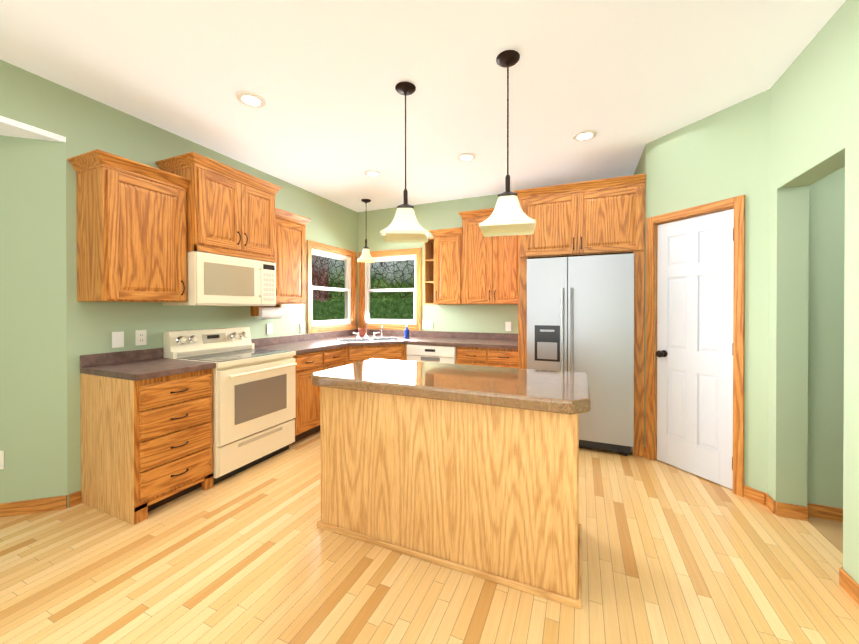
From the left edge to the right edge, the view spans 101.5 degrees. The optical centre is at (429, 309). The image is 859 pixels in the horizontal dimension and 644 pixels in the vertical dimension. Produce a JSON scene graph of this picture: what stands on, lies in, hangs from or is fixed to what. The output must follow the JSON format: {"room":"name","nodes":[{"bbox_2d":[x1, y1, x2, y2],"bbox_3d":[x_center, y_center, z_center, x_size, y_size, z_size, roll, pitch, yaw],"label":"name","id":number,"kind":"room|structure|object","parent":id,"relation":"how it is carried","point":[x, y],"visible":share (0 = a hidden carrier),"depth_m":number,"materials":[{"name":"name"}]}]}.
{"room":"kitchen","nodes":[
{"label":"kitchen","id":0,"kind":"room"},
{"bbox_2d":[0,116,65,141],"bbox_3d":[-3.976,-1.106,0.821,1.750,0.035,3.980,0,0,23],"label":"ceiling","id":1,"kind":"structure","parent":0,"point":[11,127],"depth_m":2.17,"materials":[{"name":"white paint"}]},
{"bbox_2d":[0,135,67,507],"bbox_3d":[-3.375,0.106,2.028,1.600,2.400,1.481,0,0,23],"label":"wall","id":2,"kind":"structure","parent":0,"point":[33,363],"depth_m":2.15,"materials":[{"name":"green paint"}]},
{"bbox_2d":[0,450,3,468],"bbox_3d":[-2.715,0.945,2.199,0.072,0.116,0.008,0,0,-17],"label":"outlet","id":3,"kind":"object","parent":2,"relation":"attached to","point":[1,459],"visible":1,"depth_m":2.21,"materials":[{"name":"white plastic"}]},
{"bbox_2d":[0,495,66,516],"bbox_3d":[-3.336,1.264,2.009,2.000,0.085,0.013,0,0,-17],"label":"baseboard","id":4,"kind":"structure","parent":2,"relation":"attached to","point":[32,506],"depth_m":2.25,"materials":[{"name":"brown wood"}]},
{"bbox_2d":[0,60,357,506],"bbox_3d":[-2.563,-0.074,2.078,0.150,2.760,7.400,0,0,23],"label":"wall","id":5,"kind":"structure","parent":0,"point":[81,123],"depth_m":2.54,"materials":[{"name":"green paint"}]},
{"bbox_2d":[69,490,80,506],"bbox_3d":[-2.363,1.262,2.341,0.013,0.085,0.060,0,0,23],"label":"baseboard","id":6,"kind":"structure","parent":5,"relation":"attached to","point":[74,498],"depth_m":2.34,"materials":[{"name":"brown wood"}]},
{"bbox_2d":[112,331,123,347],"bbox_3d":[-2.269,0.219,2.556,0.006,0.116,0.072,0,0,23],"label":"light switch","id":7,"kind":"object","parent":5,"relation":"attached to","point":[117,339],"visible":1,"depth_m":2.55,"materials":[{"name":"white plastic"}]},
{"bbox_2d":[71,149,190,301],"bbox_3d":[-2.103,-0.524,2.517,0.339,0.934,0.515,0,0,23],"label":"upper cabinet","id":8,"kind":"object","parent":5,"relation":"attached to","point":[132,246],"depth_m":2.34,"materials":[{"name":"brown wood"}]},
{"bbox_2d":[135,330,146,345],"bbox_3d":[-2.210,0.215,2.689,0.008,0.116,0.072,0,0,23],"label":"electrical outlet","id":9,"kind":"object","parent":5,"relation":"attached to","point":[140,337],"visible":1,"depth_m":2.68,"materials":[{"name":"white plastic"}]},
{"bbox_2d":[159,153,278,260],"bbox_3d":[-1.806,-0.837,3.087,0.429,0.675,0.760,0,0,23],"label":"upper cabinet","id":10,"kind":"object","parent":5,"relation":"attached to","point":[232,212],"depth_m":2.89,"materials":[{"name":"brown wood"}]},
{"bbox_2d":[163,251,275,305],"bbox_3d":[-1.788,-0.240,3.082,0.468,0.413,0.754,0,0,23],"label":"microwave","id":11,"kind":"object","parent":10,"relation":"attached to","point":[216,280],"visible":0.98,"depth_m":2.89,"materials":[{"name":"beige plastic"}]},
{"bbox_2d":[80,329,358,368],"bbox_3d":[-1.711,0.341,3.830,0.019,0.082,3.204,0,0,23],"label":"backsplash","id":12,"kind":"structure","parent":5,"relation":"attached to","point":[143,354],"depth_m":2.72,"materials":[{"name":"brown stone"}]},
{"bbox_2d":[267,323,272,333],"bbox_3d":[-1.728,0.208,3.802,0.008,0.116,0.072,0,0,23],"label":"electrical outlet","id":13,"kind":"object","parent":5,"relation":"attached to","point":[269,328],"visible":1,"depth_m":3.80,"materials":[{"name":"white plastic"}]},
{"bbox_2d":[265,209,306,303],"bbox_3d":[-1.597,-0.529,3.687,0.339,0.934,0.495,0,0,23],"label":"upper cabinet","id":14,"kind":"object","parent":5,"relation":"attached to","point":[291,265],"depth_m":3.64,"materials":[{"name":"brown wood"}]},
{"bbox_2d":[251,304,282,318],"bbox_3d":[-1.699,0.020,3.699,0.144,0.157,0.310,0,0,23],"label":"paper towel","id":15,"kind":"object","parent":14,"relation":"attached to","point":[267,312],"visible":0.96,"depth_m":3.63,"materials":[{"name":"white paper"}]},
{"bbox_2d":[300,323,304,332],"bbox_3d":[-1.532,0.221,4.247,0.016,0.116,0.072,0,0,23],"label":"light switch","id":16,"kind":"object","parent":5,"relation":"attached to","point":[302,327],"visible":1,"depth_m":4.24,"materials":[{"name":"white plastic"}]},
{"bbox_2d":[307,240,356,333],"bbox_3d":[-1.354,-0.282,4.812,0.138,1.150,1.020,0,0,23],"label":"window","id":17,"kind":"structure","parent":5,"relation":"in","point":[349,259],"depth_m":4.86,"materials":[{"name":"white wood"}]},
{"bbox_2d":[0,0,845,211],"bbox_3d":[-0.636,-1.480,1.238,7.550,0.060,7.400,0,0,23],"label":"ceiling","id":18,"kind":"structure","parent":0,"point":[627,81],"depth_m":2.17,"materials":[{"name":"white paint"}]},
{"bbox_2d":[236,92,265,107],"bbox_3d":[-1.235,-1.450,2.434,0.184,0.010,0.184,0,0,23],"label":"recessed light","id":19,"kind":"object","parent":18,"relation":"in","point":[250,99],"visible":1,"depth_m":2.42,"materials":[{"name":"white"}]},
{"bbox_2d":[357,199,373,262],"bbox_3d":[-0.851,-1.056,4.710,0.220,0.820,0.220,0,0,-9],"label":"light","id":20,"kind":"object","parent":18,"relation":"hanging from","point":[365,256],"visible":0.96,"depth_m":4.67,"materials":[{"name":"beige glass"}]},
{"bbox_2d":[364,170,380,176],"bbox_3d":[-0.611,-1.457,3.776,0.184,0.010,0.184,0,0,23],"label":"recessed light","id":21,"kind":"object","parent":18,"relation":"in","point":[370,173],"visible":1,"depth_m":3.76,"materials":[{"name":"white"}]},
{"bbox_2d":[380,82,428,242],"bbox_3d":[-0.158,-0.962,2.308,0.300,0.984,0.300,0,0,-2],"label":"pendant light","id":22,"kind":"object","parent":18,"relation":"hanging from","point":[404,226],"visible":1,"depth_m":2.26,"materials":[{"name":"beige glass"}]},
{"bbox_2d":[457,153,475,161],"bbox_3d":[0.353,-1.455,3.360,0.184,0.010,0.184,0,0,23],"label":"recessed light","id":23,"kind":"object","parent":18,"relation":"in","point":[464,157],"visible":1,"depth_m":3.35,"materials":[{"name":"white"}]},
{"bbox_2d":[479,50,535,236],"bbox_3d":[0.454,-0.956,2.033,0.300,0.994,0.300,0,0,14],"label":"pendant light","id":24,"kind":"object","parent":18,"relation":"hanging from","point":[508,217],"visible":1,"depth_m":2.00,"materials":[{"name":"beige glass"}]},
{"bbox_2d":[573,130,596,140],"bbox_3d":[1.299,-1.453,2.939,0.184,0.010,0.184,0,0,23],"label":"recessed light","id":25,"kind":"object","parent":18,"relation":"in","point":[585,135],"visible":1,"depth_m":2.93,"materials":[{"name":"white"}]},
{"bbox_2d":[0,431,858,643],"bbox_3d":[-1.283,1.339,1.531,6.140,0.060,7.400,0,0,23],"label":"floor","id":26,"kind":"structure","parent":0,"point":[255,554],"depth_m":1.71,"materials":[{"name":"brown wood"}]},
{"bbox_2d":[80,365,215,524],"bbox_3d":[-1.965,0.866,2.473,0.632,0.875,0.501,0,0,23],"label":"base cabinet","id":27,"kind":"object","parent":26,"relation":"on","point":[146,414],"depth_m":2.27,"materials":[{"name":"brown wood"}]},
{"bbox_2d":[80,357,214,380],"bbox_3d":[-1.959,0.408,2.468,0.645,0.039,0.506,0,0,23],"label":"countertop","id":28,"kind":"structure","parent":27,"relation":"on","point":[158,366],"depth_m":2.36,"materials":[{"name":"brown stone"}]},
{"bbox_2d":[163,327,296,484],"bbox_3d":[-1.667,0.739,3.034,0.732,1.125,0.760,0,0,23],"label":"range","id":29,"kind":"object","parent":26,"relation":"on","point":[254,402],"visible":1,"depth_m":2.88,"materials":[{"name":"beige metal"}]},
{"bbox_2d":[289,353,350,444],"bbox_3d":[-1.361,0.860,3.804,0.684,0.875,0.889,0,0,23],"label":"base cabinet","id":30,"kind":"object","parent":26,"relation":"on","point":[307,420],"depth_m":3.48,"materials":[{"name":"brown wood"}]},
{"bbox_2d":[255,337,526,366],"bbox_3d":[-0.314,0.401,3.917,2.515,0.039,1.936,0,0,23],"label":"countertop","id":31,"kind":"structure","parent":30,"relation":"on","point":[479,351],"depth_m":3.98,"materials":[{"name":"brown stone"}]},
{"bbox_2d":[358,328,367,336],"bbox_3d":[-0.929,0.319,4.914,0.144,0.115,0.144,0,0,23],"label":"flower pot","id":32,"kind":"object","parent":31,"relation":"on","point":[361,332],"visible":0.81,"depth_m":4.86,"materials":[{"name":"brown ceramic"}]},
{"bbox_2d":[311,333,414,363],"bbox_3d":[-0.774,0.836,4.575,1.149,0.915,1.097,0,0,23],"label":"sink","id":33,"kind":"object","parent":31,"relation":"in","point":[370,338],"depth_m":4.60,"materials":[{"name":"white ceramic"}]},
{"bbox_2d":[352,312,383,338],"bbox_3d":[-0.815,0.205,4.678,0.300,0.346,0.299,0,0,23],"label":"faucet","id":34,"kind":"object","parent":31,"relation":"on","point":[366,337],"depth_m":4.67,"materials":[{"name":"silver metal"}]},
{"bbox_2d":[404,325,408,338],"bbox_3d":[-0.298,0.288,4.608,0.064,0.180,0.064,0,0,23],"label":"soap bottle","id":35,"kind":"object","parent":31,"relation":"on","point":[406,333],"visible":1,"depth_m":4.58,"materials":[{"name":"blue plastic"}]},
{"bbox_2d":[407,344,455,363],"bbox_3d":[0.126,0.859,4.417,0.620,0.872,0.614,0,0,23],"label":"dishwasher","id":36,"kind":"object","parent":26,"relation":"on","point":[433,353],"visible":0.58,"depth_m":4.13,"materials":[{"name":"white"}]},
{"bbox_2d":[317,387,581,608],"bbox_3d":[0.096,0.874,2.106,1.498,0.863,0.617,0,0,23],"label":"kitchen island","id":37,"kind":"object","parent":26,"relation":"on","point":[473,470],"depth_m":1.76,"materials":[{"name":"brown wood"}]},
{"bbox_2d":[311,359,590,418],"bbox_3d":[0.109,0.411,2.088,1.530,0.060,0.746,0,0,23],"label":"island countertop","id":38,"kind":"structure","parent":37,"relation":"on","point":[516,389],"depth_m":1.85,"materials":[{"name":"brown stone"}]},
{"bbox_2d":[495,345,526,368],"bbox_3d":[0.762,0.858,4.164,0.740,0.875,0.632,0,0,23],"label":"base cabinet","id":39,"kind":"object","parent":26,"relation":"on","point":[520,359],"depth_m":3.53,"materials":[{"name":"brown wood"}]},
{"bbox_2d":[527,253,633,455],"bbox_3d":[1.531,0.404,3.624,0.906,1.790,0.976,0,0,23],"label":"refrigerator","id":40,"kind":"object","parent":26,"relation":"on","point":[580,313],"visible":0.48,"depth_m":3.18,"materials":[{"name":"grey metal"}]},
{"bbox_2d":[358,194,517,333],"bbox_3d":[1.538,-0.084,4.254,5.950,2.760,0.150,0,0,23],"label":"wall","id":41,"kind":"structure","parent":0,"point":[491,318],"depth_m":4.75,"materials":[{"name":"green paint"}]},
{"bbox_2d":[359,248,420,330],"bbox_3d":[-0.565,-0.284,5.136,1.030,1.150,0.138,0,0,23],"label":"window","id":42,"kind":"structure","parent":41,"relation":"in","point":[365,289],"depth_m":5.11,"materials":[{"name":"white wood"}]},
{"bbox_2d":[423,320,431,328],"bbox_3d":[-0.028,0.208,4.838,0.144,0.116,0.016,0,0,23],"label":"double light switch","id":43,"kind":"object","parent":41,"relation":"attached to","point":[427,324],"visible":1,"depth_m":4.84,"materials":[{"name":"white plastic"}]},
{"bbox_2d":[365,329,526,340],"bbox_3d":[0.076,0.337,4.793,2.496,0.082,0.019,0,0,23],"label":"backsplash","id":44,"kind":"structure","parent":41,"relation":"attached to","point":[490,336],"depth_m":4.62,"materials":[{"name":"brown stone"}]},
{"bbox_2d":[431,225,462,304],"bbox_3d":[0.288,-0.533,4.523,0.380,0.934,0.339,0,0,23],"label":"upper cabinet","id":45,"kind":"object","parent":41,"relation":"attached to","point":[446,244],"depth_m":4.37,"materials":[{"name":"brown wood"}]},
{"bbox_2d":[459,209,526,304],"bbox_3d":[0.810,-0.627,4.296,0.758,1.124,0.339,0,0,23],"label":"upper cabinet","id":46,"kind":"object","parent":41,"relation":"attached to","point":[492,274],"depth_m":4.16,"materials":[{"name":"brown wood"}]},
{"bbox_2d":[505,322,510,330],"bbox_3d":[0.988,0.210,4.399,0.072,0.116,0.016,0,0,23],"label":"light switch","id":47,"kind":"object","parent":41,"relation":"attached to","point":[507,326],"visible":1,"depth_m":4.40,"materials":[{"name":"white plastic"}]},
{"bbox_2d":[515,173,645,264],"bbox_3d":[1.559,-0.851,3.687,1.097,0.670,0.861,0,0,23],"label":"upper cabinet","id":48,"kind":"object","parent":41,"relation":"attached to","point":[601,216],"depth_m":3.27,"materials":[{"name":"brown wood"}]},
{"bbox_2d":[634,145,645,446],"bbox_3d":[2.129,-0.081,3.467,0.120,2.760,0.825,0,0,23],"label":"wall","id":49,"kind":"structure","parent":0,"point":[641,167],"depth_m":3.20,"materials":[{"name":"green paint"}]},
{"bbox_2d":[645,89,769,493],"bbox_3d":[2.128,-0.077,2.733,0.120,2.760,0.849,0,0,-24],"label":"wall","id":50,"kind":"structure","parent":0,"point":[723,154],"depth_m":2.43,"materials":[{"name":"green paint"}]},
{"bbox_2d":[656,209,733,489],"bbox_3d":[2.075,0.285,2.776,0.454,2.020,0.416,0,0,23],"label":"pantry door","id":51,"kind":"structure","parent":50,"relation":"in","point":[695,270],"depth_m":2.74,"materials":[{"name":"white paint"}]},
{"bbox_2d":[646,195,744,496],"bbox_3d":[2.098,0.253,2.780,0.136,2.100,0.700,0,0,-24],"label":"door frame","id":52,"kind":"structure","parent":50,"relation":"attached to","point":[737,204],"depth_m":2.49,"materials":[{"name":"brown wood"}]},
{"bbox_2d":[644,447,764,505],"bbox_3d":[2.065,1.260,2.718,0.013,0.085,0.837,0,0,-24],"label":"baseboard","id":53,"kind":"structure","parent":50,"relation":"attached to","point":[754,495],"depth_m":2.39,"materials":[{"name":"brown wood"}]},
{"bbox_2d":[768,0,858,583],"bbox_3d":[1.436,-0.065,0.266,0.150,2.760,7.250,0,0,23],"label":"wall","id":54,"kind":"structure","parent":0,"point":[814,113],"depth_m":2.03,"materials":[{"name":"green paint"}]},
{"bbox_2d":[765,493,858,605],"bbox_3d":[1.761,1.276,-0.609,1.473,0.085,5.790,0,0,23],"label":"baseboard","id":55,"kind":"structure","parent":54,"relation":"attached to","point":[849,584],"depth_m":2.18,"materials":[{"name":"brown wood"}]},
{"bbox_2d":[808,516,842,552],"bbox_3d":[2.797,1.337,1.455,1.410,0.064,1.400,0,0,23],"label":"floor","id":56,"kind":"structure","parent":0,"point":[831,531],"depth_m":2.08,"materials":[{"name":"brown"}]},
{"bbox_2d":[807,167,844,508],"bbox_3d":[3.035,-0.074,1.999,1.410,2.760,0.120,0,0,23],"label":"wall","id":57,"kind":"structure","parent":0,"point":[826,334],"depth_m":2.17,"materials":[{"name":"green paint"}]},
{"label":"outside","id":58,"kind":"structure","parent":0,"visible":0},
{"bbox_2d":[312,255,328,320],"bbox_3d":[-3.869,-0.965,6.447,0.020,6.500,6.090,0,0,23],"label":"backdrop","id":59,"kind":"structure","parent":58,"point":[318,274],"depth_m":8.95,"materials":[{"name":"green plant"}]},
{"bbox_2d":[329,258,414,319],"bbox_3d":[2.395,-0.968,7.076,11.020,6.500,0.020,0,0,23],"label":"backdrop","id":60,"kind":"structure","parent":58,"point":[378,269],"depth_m":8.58,"materials":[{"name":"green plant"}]}
]}

